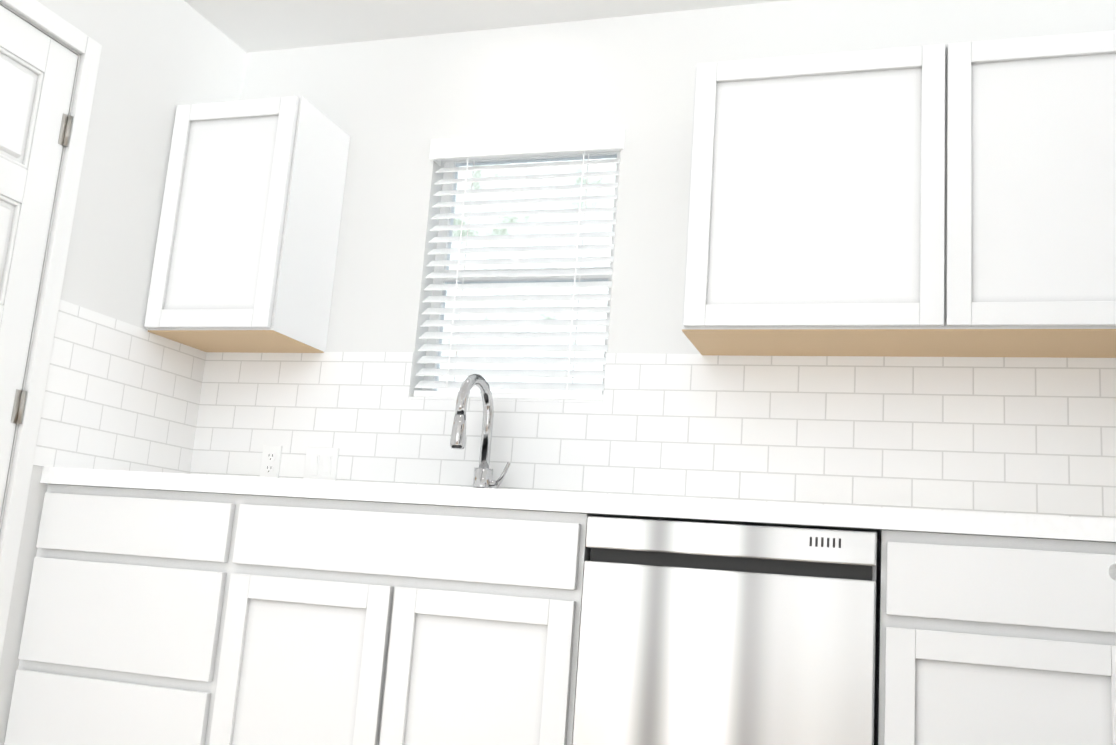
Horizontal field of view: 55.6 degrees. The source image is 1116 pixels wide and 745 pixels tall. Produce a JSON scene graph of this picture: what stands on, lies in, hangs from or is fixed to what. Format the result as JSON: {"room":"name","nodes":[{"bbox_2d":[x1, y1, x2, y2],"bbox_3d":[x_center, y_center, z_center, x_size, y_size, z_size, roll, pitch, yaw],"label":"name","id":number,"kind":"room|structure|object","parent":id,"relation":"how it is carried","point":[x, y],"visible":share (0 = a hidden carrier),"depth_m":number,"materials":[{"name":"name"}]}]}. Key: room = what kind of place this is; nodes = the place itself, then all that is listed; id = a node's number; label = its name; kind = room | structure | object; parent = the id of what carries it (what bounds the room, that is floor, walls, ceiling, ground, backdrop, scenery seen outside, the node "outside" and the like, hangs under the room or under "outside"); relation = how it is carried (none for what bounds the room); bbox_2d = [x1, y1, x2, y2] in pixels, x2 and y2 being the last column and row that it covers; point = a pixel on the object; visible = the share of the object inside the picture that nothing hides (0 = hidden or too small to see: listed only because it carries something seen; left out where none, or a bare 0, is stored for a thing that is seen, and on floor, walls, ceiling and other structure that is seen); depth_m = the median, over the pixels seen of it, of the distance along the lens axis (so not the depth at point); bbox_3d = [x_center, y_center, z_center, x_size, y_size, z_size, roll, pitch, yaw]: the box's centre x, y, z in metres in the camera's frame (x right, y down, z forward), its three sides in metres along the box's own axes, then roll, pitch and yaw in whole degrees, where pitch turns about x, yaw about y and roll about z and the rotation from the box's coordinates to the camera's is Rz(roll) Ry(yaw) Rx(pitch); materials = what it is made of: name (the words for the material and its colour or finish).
{"room":"kitchen","nodes":[
{"label":"kitchen","id":0,"kind":"room"},
{"bbox_2d":[0,0,246,744],"bbox_3d":[-1.615,-0.144,2.557,0.150,2.500,2.217,1,-11,18],"label":"wall","id":1,"kind":"structure","parent":0,"point":[160,61],"depth_m":3.21,"materials":[{"name":"paint"}]},
{"bbox_2d":[0,5,77,515],"bbox_3d":[-1.533,0.058,2.549,0.085,2.090,0.624,1,-11,18],"label":"closet door","id":2,"kind":"structure","parent":1,"relation":"in","point":[37,71],"depth_m":2.84,"materials":[{"name":"paint"}]},
{"bbox_2d":[0,0,101,662],"bbox_3d":[-1.649,-0.031,2.269,0.066,2.167,1.364,1,-11,18],"label":"door frame","id":3,"kind":"structure","parent":1,"relation":"attached to","point":[52,23],"depth_m":2.90,"materials":[{"name":"paint"}]},
{"bbox_2d":[33,299,205,473],"bbox_3d":[-1.312,0.089,3.228,0.008,0.465,0.670,1,-11,18],"label":"backsplash","id":4,"kind":"structure","parent":1,"relation":"attached to","point":[121,395],"depth_m":3.17,"materials":[{"name":"tile"}]},
{"bbox_2d":[184,0,787,52],"bbox_3d":[-0.700,-1.699,0.990,4.430,0.100,5.500,1,-11,18],"label":"ceiling","id":5,"kind":"structure","parent":0,"point":[247,26],"depth_m":3.47,"materials":[{"name":"paint"}]},
{"bbox_2d":[240,0,1115,396],"bbox_3d":[0.397,0.110,3.119,3.630,2.500,0.150,1,-11,18],"label":"wall","id":6,"kind":"structure","parent":0,"point":[392,108],"depth_m":3.37,"materials":[{"name":"paint"}]},
{"bbox_2d":[144,96,349,352],"bbox_3d":[-1.000,-0.466,3.437,0.460,0.754,0.328,1,-11,18],"label":"upper cabinet","id":7,"kind":"object","parent":6,"relation":"attached to","point":[245,256],"visible":1,"depth_m":3.30,"materials":[{"name":"paint"}]},
{"bbox_2d":[409,397,602,402],"bbox_3d":[-0.154,0.092,3.261,0.632,0.008,0.093,1,-11,18],"label":"sill","id":8,"kind":"structure","parent":6,"relation":"attached to","point":[525,400],"depth_m":3.20,"materials":[{"name":"tile"}]},
{"bbox_2d":[422,152,619,393],"bbox_3d":[-0.102,-0.312,3.403,0.634,0.860,0.040,1,-11,18],"label":"window","id":9,"kind":"structure","parent":6,"relation":"in","point":[452,198],"depth_m":3.43,"materials":[{"name":"white plastic"}]},
{"bbox_2d":[414,128,624,399],"bbox_3d":[-0.127,-0.337,3.327,0.654,0.854,0.072,1,-11,18],"label":"window blinds","id":10,"kind":"object","parent":9,"relation":"attached to","point":[583,142],"visible":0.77,"depth_m":3.32,"materials":[{"name":"white plastic"}]},
{"bbox_2d":[190,352,1115,518],"bbox_3d":[0.367,0.175,3.028,3.326,0.465,0.008,1,-11,18],"label":"backsplash","id":11,"kind":"structure","parent":6,"relation":"attached to","point":[1025,435],"depth_m":2.99,"materials":[{"name":"tile"}]},
{"bbox_2d":[259,445,281,477],"bbox_3d":[-0.928,0.293,3.415,0.070,0.115,0.008,1,-11,18],"label":"electrical outlet","id":12,"kind":"object","parent":11,"relation":"attached to","point":[270,461],"visible":0.85,"depth_m":3.41,"materials":[{"name":"white plastic"}]},
{"bbox_2d":[303,447,338,480],"bbox_3d":[-0.753,0.294,3.356,0.116,0.115,0.013,1,-11,18],"label":"light switch","id":13,"kind":"object","parent":11,"relation":"attached to","point":[321,463],"visible":0.88,"depth_m":3.35,"materials":[{"name":"white plastic"}]},
{"bbox_2d":[682,41,977,356],"bbox_3d":[0.732,-0.448,2.870,0.709,0.750,0.328,1,-11,18],"label":"upper cabinet","id":14,"kind":"object","parent":6,"relation":"attached to","point":[949,200],"depth_m":2.72,"materials":[{"name":"paint"}]},
{"bbox_2d":[970,30,1115,357],"bbox_3d":[1.290,-0.441,2.688,0.701,0.750,0.328,1,-11,18],"label":"upper cabinet","id":15,"kind":"object","parent":6,"relation":"attached to","point":[1047,104],"depth_m":2.57,"materials":[{"name":"paint"}]},
{"bbox_3d":[-0.887,0.850,0.510,4.430,0.100,5.500,1,-11,18],"label":"floor","id":16,"kind":"structure","parent":0,"visible":0},
{"bbox_2d":[4,484,240,744],"bbox_3d":[-1.061,0.807,3.027,0.625,0.889,0.625,1,-11,18],"label":"base cabinet","id":17,"kind":"object","parent":16,"relation":"on","point":[122,632],"visible":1,"depth_m":2.75,"materials":[{"name":"paint"}]},
{"bbox_2d":[209,495,594,744],"bbox_3d":[-0.320,0.816,2.784,0.935,0.889,0.625,1,-11,18],"label":"base cabinet","id":18,"kind":"object","parent":16,"relation":"on","point":[332,645],"visible":1,"depth_m":2.52,"materials":[{"name":"paint"}]},
{"bbox_2d":[40,467,1115,595],"bbox_3d":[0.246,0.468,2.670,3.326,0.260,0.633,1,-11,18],"label":"countertop","id":19,"kind":"structure","parent":18,"relation":"on","point":[878,520],"depth_m":2.38,"materials":[{"name":"white stone"}]},
{"bbox_2d":[450,374,510,488],"bbox_3d":[-0.214,0.186,3.045,0.120,0.365,0.232,1,-11,18],"label":"faucet","id":20,"kind":"object","parent":19,"relation":"on","point":[483,475],"visible":0.88,"depth_m":3.09,"materials":[{"name":"silver metal"}]},
{"bbox_2d":[572,516,880,744],"bbox_3d":[0.428,0.823,2.520,0.634,0.886,0.610,1,-11,18],"label":"dishwasher","id":21,"kind":"object","parent":16,"relation":"on","point":[697,633],"visible":0.96,"depth_m":2.27,"materials":[{"name":"silver metal"}]},
{"bbox_2d":[878,530,1115,744],"bbox_3d":[0.981,0.831,2.358,0.500,0.889,0.625,1,-11,18],"label":"base cabinet","id":22,"kind":"object","parent":16,"relation":"on","point":[990,640],"visible":1,"depth_m":2.12,"materials":[{"name":"paint"}]},
{"bbox_2d":[1109,563,1115,580],"bbox_3d":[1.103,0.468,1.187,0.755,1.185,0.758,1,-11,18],"label":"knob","id":23,"kind":"object","parent":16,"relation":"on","point":[1112,571],"visible":1,"depth_m":1.62,"materials":[{"name":"silver metal"}]},
{"label":"outside","id":24,"kind":"structure","parent":0,"visible":0},
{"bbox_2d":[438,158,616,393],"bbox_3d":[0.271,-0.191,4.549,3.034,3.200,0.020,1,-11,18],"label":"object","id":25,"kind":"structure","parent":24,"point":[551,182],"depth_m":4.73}
]}

